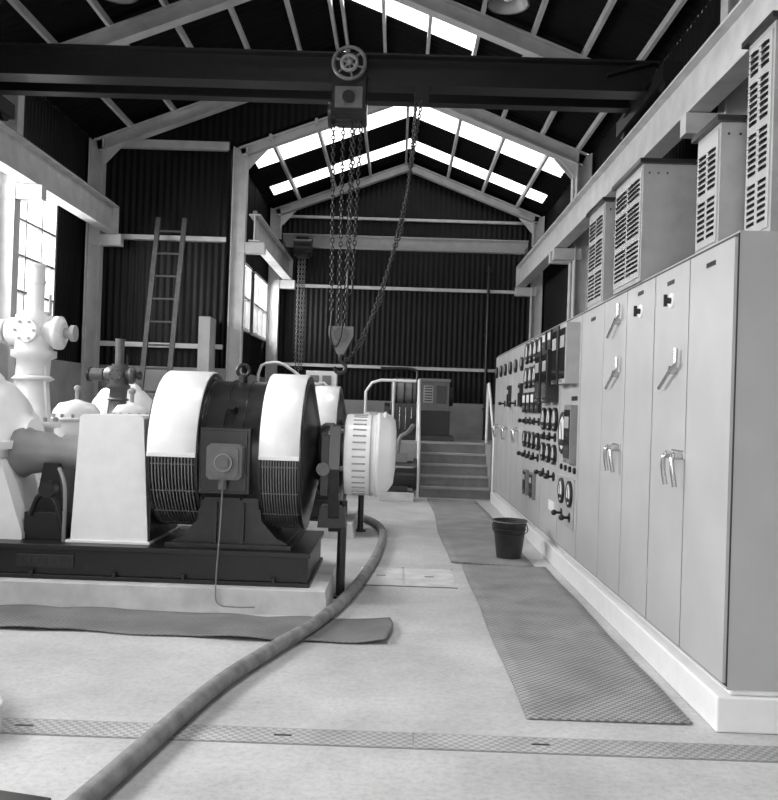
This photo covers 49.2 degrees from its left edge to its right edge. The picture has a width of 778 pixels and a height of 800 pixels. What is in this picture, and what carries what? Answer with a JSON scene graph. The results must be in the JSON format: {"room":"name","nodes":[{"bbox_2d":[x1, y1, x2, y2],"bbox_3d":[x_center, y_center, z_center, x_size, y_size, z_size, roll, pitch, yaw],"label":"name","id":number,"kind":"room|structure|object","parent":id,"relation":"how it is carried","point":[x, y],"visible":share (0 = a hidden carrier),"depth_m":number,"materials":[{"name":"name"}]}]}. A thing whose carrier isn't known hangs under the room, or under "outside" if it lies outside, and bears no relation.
{"room":"power station hall","nodes":[
{"label":"power station hall","id":0,"kind":"room"},
{"bbox_2d":[14,96,90,412],"bbox_3d":[-4.763,-1.399,4.113,0.120,5.518,18.100,2,-1,1],"label":"wall","id":1,"kind":"structure","parent":0,"point":[46,127],"depth_m":12.24,"materials":[{"name":"corrugated metal"}]},
{"bbox_2d":[17,183,57,316],"bbox_3d":[-4.680,-1.831,10.117,0.110,1.850,3.350,2,-1,1],"label":"window","id":2,"kind":"structure","parent":1,"relation":"in","point":[39,231],"depth_m":11.28,"materials":[{"name":"white glass"}]},
{"bbox_2d":[98,102,327,399],"bbox_3d":[-0.800,-1.909,12.928,7.700,6.965,0.600,2,-1,1],"label":"wall","id":3,"kind":"structure","parent":0,"point":[146,185],"depth_m":13.18,"materials":[{"name":"corrugated metal"}]},
{"bbox_2d":[100,139,229,349],"bbox_3d":[-3.544,-2.403,13.096,2.080,3.185,0.110,2,-1,1],"label":"trim","id":4,"kind":"structure","parent":3,"relation":"attached to","point":[145,143],"depth_m":13.05,"materials":[{"name":"paint"}]},
{"bbox_2d":[217,142,270,381],"bbox_3d":[-2.521,-1.207,15.164,0.120,5.492,4.250,2,-1,1],"label":"wall","id":5,"kind":"structure","parent":0,"point":[254,349],"depth_m":15.07,"materials":[{"name":"corrugated metal"},{"name":"glass"}]},
{"bbox_2d":[243,263,251,332],"bbox_3d":[-2.506,-1.769,14.344,0.110,1.150,1.550,2,-1,1],"label":"window","id":6,"kind":"structure","parent":5,"relation":"in","point":[248,270],"depth_m":15.07,"materials":[{"name":"white glass"}]},
{"bbox_2d":[250,271,267,340],"bbox_3d":[-2.487,-1.751,16.169,0.110,1.150,1.600,2,-1,1],"label":"window","id":7,"kind":"structure","parent":5,"relation":"in","point":[259,291],"depth_m":16.18,"materials":[{"name":"white glass"}]},
{"bbox_2d":[0,0,708,153],"bbox_3d":[-0.801,-4.730,4.105,7.700,1.526,18.100,2,-1,1],"label":"ceiling","id":8,"kind":"structure","parent":0,"point":[569,24],"depth_m":11.06,"materials":[{"name":"black metal"}]},
{"bbox_2d":[107,0,137,3],"bbox_3d":[-2.812,-4.438,8.823,0.440,0.450,0.440,2,-1,1],"label":"pendant lamp","id":9,"kind":"object","parent":8,"relation":"hanging from","point":[113,1],"visible":1,"depth_m":9.01,"materials":[{"name":"grey metal"}]},
{"bbox_2d":[487,0,528,14],"bbox_3d":[1.236,-4.314,8.780,0.440,0.470,0.440,2,-1,1],"label":"pendant lamp","id":10,"kind":"object","parent":8,"relation":"hanging from","point":[503,7],"visible":1,"depth_m":8.92,"materials":[{"name":"grey metal"}]},
{"bbox_2d":[0,494,777,799],"bbox_3d":[-0.987,1.556,6.171,7.900,0.100,22.350,2,-1,1],"label":"floor","id":11,"kind":"structure","parent":0,"point":[439,669],"depth_m":4.13,"materials":[{"name":"concrete"}]},
{"bbox_2d":[0,696,2,731],"bbox_3d":[-2.135,1.380,3.934,0.940,0.125,0.650,2,-1,1],"label":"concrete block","id":12,"kind":"object","parent":11,"relation":"on","point":[1,700],"visible":1,"depth_m":3.73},
{"bbox_2d":[0,790,50,799],"bbox_3d":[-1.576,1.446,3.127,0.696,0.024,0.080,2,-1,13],"label":"floor mat","id":13,"kind":"object","parent":11,"relation":"on","point":[4,795],"visible":1,"depth_m":3.09,"materials":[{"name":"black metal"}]},
{"bbox_2d":[0,263,78,432],"bbox_3d":[-3.372,0.092,7.835,0.920,2.700,0.600,2,-1,1],"label":"valve","id":14,"kind":"object","parent":11,"relation":"on","point":[34,333],"visible":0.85,"depth_m":7.73,"materials":[{"name":"white paint"}]},
{"bbox_2d":[51,385,100,436],"bbox_3d":[-3.153,0.654,8.527,0.534,1.605,0.534,2,-1,1],"label":"vessel","id":15,"kind":"object","parent":11,"relation":"on","point":[69,413],"visible":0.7,"depth_m":8.33,"materials":[{"name":"white paint"}]},
{"bbox_2d":[86,339,141,413],"bbox_3d":[-2.987,0.403,9.178,0.570,2.130,0.372,2,-1,1],"label":"valve","id":16,"kind":"object","parent":11,"relation":"on","point":[119,375],"visible":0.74,"depth_m":9.12,"materials":[{"name":"paint"}]},
{"bbox_2d":[109,388,149,413],"bbox_3d":[-2.555,0.677,8.370,0.431,1.595,0.431,2,-1,1],"label":"vessel","id":17,"kind":"object","parent":11,"relation":"on","point":[131,407],"visible":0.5,"depth_m":8.26,"materials":[{"name":"white paint"}]},
{"bbox_2d":[138,217,187,392],"bbox_3d":[-3.418,-0.640,12.558,0.570,4.258,0.675,2,-1,1],"label":"ladder","id":18,"kind":"object","parent":11,"relation":"on","point":[157,231],"visible":0.6,"depth_m":12.68,"materials":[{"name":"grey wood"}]},
{"bbox_2d":[0,604,392,642],"bbox_3d":[-2.189,1.437,5.633,4.440,0.040,0.671,2,-1,1],"label":"floor mat","id":19,"kind":"object","parent":11,"relation":"on","point":[100,619],"visible":0.91,"depth_m":5.61,"materials":[{"name":"grey rubber"}]},
{"bbox_2d":[0,363,395,615],"bbox_3d":[-2.108,0.579,6.663,4.337,1.789,1.554,2,-1,1],"label":"motor generator","id":20,"kind":"object","parent":11,"relation":"on","point":[90,518],"visible":0.98,"depth_m":6.22,"materials":[{"name":"metal"}]},
{"bbox_2d":[65,515,386,799],"bbox_3d":[-0.647,1.473,6.760,1.185,0.086,8.952,2,-1,1],"label":"hose","id":21,"kind":"object","parent":11,"relation":"on","point":[108,778],"visible":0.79,"depth_m":4.11,"materials":[{"name":"grey rubber"}]},
{"bbox_2d":[92,383,396,538],"bbox_3d":[-2.072,0.613,10.213,4.337,1.789,1.554,2,-1,1],"label":"pump","id":22,"kind":"object","parent":11,"relation":"on","point":[330,399],"visible":0.08,"depth_m":9.85,"materials":[{"name":"metal"}]},
{"bbox_2d":[0,0,590,383],"bbox_3d":[-0.832,-1.876,10.028,7.600,6.843,0.160,2,-1,1],"label":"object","id":23,"kind":"object","parent":11,"relation":"on","point":[12,192],"visible":0.23,"depth_m":10.04,"materials":[{"name":"paint"}]},
{"bbox_2d":[80,51,592,402],"bbox_3d":[-0.803,-1.848,12.878,7.600,6.843,0.160,2,-1,1],"label":"frame","id":24,"kind":"object","parent":11,"relation":"on","point":[102,149],"visible":0.63,"depth_m":12.87,"materials":[{"name":"paint"}]},
{"bbox_2d":[0,717,777,762],"bbox_3d":[-1.109,1.477,3.802,7.000,0.006,0.186,2,-1,1],"label":"cover plate","id":25,"kind":"object","parent":11,"relation":"on","point":[19,726],"visible":0.89,"depth_m":3.78,"materials":[{"name":"grey metal"}]},
{"bbox_2d":[379,424,416,501],"bbox_3d":[0.159,0.999,13.864,0.590,1.234,0.768,2,-1,1],"label":"electric blower","id":26,"kind":"object","parent":11,"relation":"on","point":[405,474],"visible":0.84,"depth_m":13.55,"materials":[{"name":"paint"}]},
{"bbox_2d":[226,106,574,380],"bbox_3d":[0.258,-1.606,13.164,5.470,6.435,0.160,2,-1,1],"label":"frame","id":27,"kind":"object","parent":11,"relation":"on","point":[245,156],"visible":0.47,"depth_m":13.18,"materials":[{"name":"paint"}]},
{"bbox_2d":[360,566,457,588],"bbox_3d":[0.153,1.553,7.481,0.850,0.006,0.835,2,-1,1],"label":"cover plate","id":28,"kind":"object","parent":11,"relation":"on","point":[380,576],"visible":0.91,"depth_m":7.42,"materials":[{"name":"metal"}]},
{"bbox_2d":[415,379,420,497],"bbox_3d":[0.506,0.626,14.800,0.052,2.020,1.272,2,-1,1],"label":"handrail","id":29,"kind":"object","parent":11,"relation":"on","point":[418,417],"visible":0.97,"depth_m":14.36,"materials":[{"name":"grey metal"}]},
{"bbox_2d":[343,439,494,498],"bbox_3d":[0.193,1.185,15.743,5.430,0.900,2.810,2,-1,1],"label":"raised platform","id":30,"kind":"object","parent":11,"relation":"on","point":[409,447],"visible":0.17,"depth_m":14.34,"materials":[{"name":"concrete"}]},
{"bbox_2d":[256,361,327,385],"bbox_3d":[-1.644,0.002,14.518,1.289,1.323,0.052,2,-1,1],"label":"handrail","id":31,"kind":"object","parent":30,"relation":"on","point":[271,362],"visible":0.48,"depth_m":14.51,"materials":[{"name":"white metal"}]},
{"bbox_2d":[306,370,337,386],"bbox_3d":[-1.217,0.083,15.238,0.550,1.200,0.350,2,-1,1],"label":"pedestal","id":32,"kind":"object","parent":30,"relation":"on","point":[330,378],"visible":0.17,"depth_m":15.12,"materials":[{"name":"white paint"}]},
{"bbox_2d":[364,379,415,416],"bbox_3d":[0.010,0.179,14.450,0.874,1.074,0.048,2,-1,1],"label":"handrail","id":33,"kind":"object","parent":30,"relation":"on","point":[378,380],"visible":0.74,"depth_m":14.44,"materials":[{"name":"white metal"}]},
{"bbox_2d":[265,162,544,381],"bbox_3d":[0.311,-1.998,17.018,5.470,5.495,0.160,2,-1,1],"label":"frame","id":34,"kind":"object","parent":30,"relation":"on","point":[280,215],"visible":0.77,"depth_m":17.01,"materials":[{"name":"paint"}]},
{"bbox_2d":[248,211,292,279],"bbox_3d":[-2.053,-2.662,15.124,0.180,0.470,4.050,2,-1,1],"label":"rail","id":35,"kind":"object","parent":34,"relation":"attached to","point":[277,257],"visible":1,"depth_m":14.89,"materials":[{"name":"metal"}]},
{"bbox_2d":[269,107,548,208],"bbox_3d":[0.380,-4.365,15.190,4.394,0.898,4.200,2,-1,1],"label":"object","id":36,"kind":"structure","parent":34,"relation":"attached to","point":[276,149],"depth_m":14.96,"materials":[{"name":"paint"}]},
{"bbox_2d":[381,367,453,441],"bbox_3d":[0.516,0.058,16.146,1.406,1.383,0.900,2,-1,1],"label":"diesel generator","id":37,"kind":"object","parent":30,"relation":"on","point":[436,394],"visible":0.76,"depth_m":15.77,"materials":[{"name":"paint"}]},
{"bbox_2d":[419,441,488,499],"bbox_3d":[1.117,1.207,14.786,1.160,0.900,1.075,2,-1,1],"label":"steps","id":38,"kind":"structure","parent":11,"relation":"on","point":[447,469],"depth_m":14.72,"materials":[{"name":"grey paint"}]},
{"bbox_2d":[427,498,533,566],"bbox_3d":[1.010,1.609,11.070,0.820,0.011,5.890,2,-1,1],"label":"floor mat","id":39,"kind":"object","parent":11,"relation":"on","point":[464,527],"visible":0.91,"depth_m":10.19,"materials":[{"name":"grey rubber"}]},
{"bbox_2d":[492,517,527,558],"bbox_3d":[1.216,1.399,8.595,0.362,0.375,0.360,2,-1,1],"label":"bucket","id":40,"kind":"object","parent":39,"relation":"on","point":[509,533],"visible":1,"depth_m":8.47,"materials":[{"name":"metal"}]},
{"bbox_2d":[485,382,493,491],"bbox_3d":[1.766,0.679,14.852,0.048,1.999,1.298,2,-1,1],"label":"handrail","id":41,"kind":"object","parent":11,"relation":"on","point":[488,392],"visible":0.61,"depth_m":15.11,"materials":[{"name":"grey metal"}]},
{"bbox_2d":[492,352,505,495],"bbox_3d":[2.029,0.383,13.304,0.802,2.180,1.044,2,-1,1],"label":"tall cabinet","id":42,"kind":"object","parent":11,"relation":"on","point":[496,429],"visible":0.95,"depth_m":13.26,"materials":[{"name":"metal"}]},
{"bbox_2d":[498,347,515,504],"bbox_3d":[2.004,0.372,12.229,0.828,2.180,1.094,2,-1,1],"label":"tall cabinet","id":43,"kind":"object","parent":11,"relation":"on","point":[508,371],"visible":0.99,"depth_m":12.14,"materials":[{"name":"metal"}]},
{"bbox_2d":[508,340,528,514],"bbox_3d":[1.993,0.361,11.129,0.828,2.180,1.094,2,-1,1],"label":"tall cabinet","id":44,"kind":"object","parent":11,"relation":"on","point":[519,366],"visible":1,"depth_m":11.10,"materials":[{"name":"metal"}]},
{"bbox_2d":[462,564,692,723],"bbox_3d":[1.078,1.565,6.109,0.818,0.010,4.030,2,-1,1],"label":"floor mat","id":45,"kind":"object","parent":11,"relation":"on","point":[559,661],"visible":1,"depth_m":5.16,"materials":[{"name":"grey rubber"}]},
{"bbox_2d":[490,492,777,733],"bbox_3d":[1.980,1.530,8.916,0.770,0.200,9.820,2,-1,1],"label":"plinth","id":46,"kind":"object","parent":11,"relation":"on","point":[731,711],"visible":0.52,"depth_m":4.79,"materials":[{"name":"white paint"}]},
{"bbox_2d":[680,0,748,138],"bbox_3d":[-0.863,-1.905,7.028,7.600,6.843,0.160,2,-1,1],"label":"frame","id":47,"kind":"object","parent":11,"relation":"on","point":[736,102],"visible":0.16,"depth_m":6.98,"materials":[{"name":"paint"}]},
{"bbox_3d":[-0.925,-1.964,1.029,7.600,6.843,0.160,2,-1,1],"label":"frame","id":48,"kind":"object","parent":11,"relation":"on","visible":0},
{"bbox_2d":[0,120,118,233],"bbox_3d":[-4.286,-2.841,3.997,0.180,0.470,17.850,2,-1,1],"label":"rail","id":49,"kind":"object","parent":48,"relation":"on","point":[22,160],"visible":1,"depth_m":10.70,"materials":[{"name":"metal"}]},
{"bbox_2d":[516,0,777,286],"bbox_3d":[2.531,-2.596,6.050,0.180,0.470,22.100,2,-1,1],"label":"rail","id":50,"kind":"object","parent":48,"relation":"on","point":[720,64],"visible":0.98,"depth_m":7.63,"materials":[{"name":"metal"}]},
{"bbox_2d":[0,42,683,374],"bbox_3d":[-0.871,-1.800,8.502,7.020,3.089,1.650,2,-1,1],"label":"crane","id":51,"kind":"object","parent":50,"relation":"on","point":[349,83],"visible":1,"depth_m":8.22,"materials":[{"name":"black metal"}]},
{"bbox_2d":[279,233,532,372],"bbox_3d":[0.269,-1.742,16.216,4.800,2.714,0.800,2,-1,1],"label":"crane","id":52,"kind":"object","parent":50,"relation":"on","point":[302,245],"visible":0.97,"depth_m":16.20,"materials":[{"name":"grey paint"}]},
{"bbox_3d":[-0.894,-1.934,4.028,7.600,6.843,0.160,2,-1,1],"label":"frame","id":53,"kind":"object","parent":11,"relation":"on","visible":0},
{"bbox_2d":[7,0,686,149],"bbox_3d":[-0.602,-4.682,4.077,6.844,1.463,18.050,2,-1,1],"label":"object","id":54,"kind":"structure","parent":53,"relation":"attached to","point":[18,6],"depth_m":10.62,"materials":[{"name":"paint"}]},
{"bbox_2d":[231,113,570,216],"bbox_3d":[0.370,-4.338,15.215,5.570,1.082,4.150,2,-1,1],"label":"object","id":55,"kind":"structure","parent":0,"point":[474,153],"depth_m":15.44,"materials":[{"name":"black metal"}]},
{"bbox_2d":[274,162,540,439],"bbox_3d":[0.301,-1.598,17.274,5.570,6.500,0.180,2,-1,1],"label":"wall","id":56,"kind":"structure","parent":0,"point":[409,328],"depth_m":17.27,"materials":[{"name":"corrugated metal"}]},
{"bbox_2d":[277,215,523,371],"bbox_3d":[0.318,-2.146,17.214,5.470,3.055,0.070,2,-1,1],"label":"trim","id":57,"kind":"structure","parent":56,"relation":"attached to","point":[292,216],"depth_m":17.18,"materials":[{"name":"paint"}]},
{"bbox_2d":[482,266,491,439],"bbox_3d":[1.964,-0.944,17.151,0.100,3.500,0.140,2,-1,1],"label":"pipe","id":58,"kind":"object","parent":56,"relation":"attached to","point":[489,270],"visible":0.81,"depth_m":17.09,"materials":[{"name":"black metal"}]},
{"bbox_2d":[517,331,546,529],"bbox_3d":[1.981,0.349,9.929,0.828,2.180,1.294,2,-1,1],"label":"panel","id":59,"kind":"object","parent":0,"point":[530,454],"visible":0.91,"depth_m":9.88,"materials":[{"name":"metal"}]},
{"bbox_2d":[534,322,563,544],"bbox_3d":[1.953,0.338,8.780,0.860,2.180,0.994,2,-1,1],"label":"panel","id":60,"kind":"object","parent":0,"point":[545,393],"visible":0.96,"depth_m":8.69,"materials":[{"name":"metal"}]},
{"bbox_2d":[551,311,584,560],"bbox_3d":[1.943,0.328,7.830,0.860,2.180,0.894,2,-1,1],"label":"panel","id":61,"kind":"object","parent":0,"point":[567,337],"visible":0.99,"depth_m":7.58,"materials":[{"name":"metal"}]},
{"bbox_2d":[575,299,607,579],"bbox_3d":[2.002,0.322,6.979,0.724,2.180,0.794,2,-1,1],"label":"tall cabinet","id":62,"kind":"object","parent":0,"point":[587,523],"visible":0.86,"depth_m":6.94,"materials":[{"name":"metal"}]},
{"bbox_2d":[586,197,615,309],"bbox_3d":[2.066,-1.190,7.116,0.720,0.850,0.610,2,-1,1],"label":"box","id":63,"kind":"object","parent":62,"relation":"on","point":[601,241],"visible":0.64,"depth_m":6.90,"materials":[{"name":"grey paint"}]},
{"bbox_2d":[597,272,659,622],"bbox_3d":[1.953,0.311,5.929,0.802,2.180,1.294,2,-1,1],"label":"tall cabinet","id":64,"kind":"object","parent":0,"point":[629,333],"visible":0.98,"depth_m":5.82,"materials":[{"name":"metal"}]},
{"bbox_2d":[612,158,697,294],"bbox_3d":[2.034,-1.182,5.991,0.760,0.810,0.760,2,-1,1],"label":"box","id":65,"kind":"object","parent":64,"relation":"on","point":[656,200],"visible":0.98,"depth_m":5.64,"materials":[{"name":"grey paint"}]},
{"bbox_2d":[541,0,720,333],"bbox_3d":[2.954,-1.135,6.106,0.120,5.540,22.250,2,-1,1],"label":"wall","id":66,"kind":"structure","parent":0,"point":[555,276],"depth_m":12.04,"materials":[{"name":"metal"}]},
{"bbox_2d":[646,230,777,691],"bbox_3d":[1.940,0.298,4.653,0.802,2.180,1.248,2,-1,1],"label":"tall cabinet","id":67,"kind":"object","parent":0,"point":[712,570],"visible":1,"depth_m":4.17,"materials":[{"name":"metal"}]},
{"bbox_2d":[691,114,747,253],"bbox_3d":[2.047,-1.129,4.601,0.700,0.680,0.400,2,-1,1],"label":"box","id":68,"kind":"object","parent":67,"relation":"on","point":[721,172],"visible":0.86,"depth_m":4.44,"materials":[{"name":"grey paint"}]},
{"bbox_2d":[741,10,777,230],"bbox_3d":[2.104,-1.316,4.217,0.590,1.050,0.370,2,-1,1],"label":"box","id":69,"kind":"object","parent":67,"relation":"on","point":[761,188],"visible":0.99,"depth_m":4.16,"materials":[{"name":"grey paint"}]}
]}

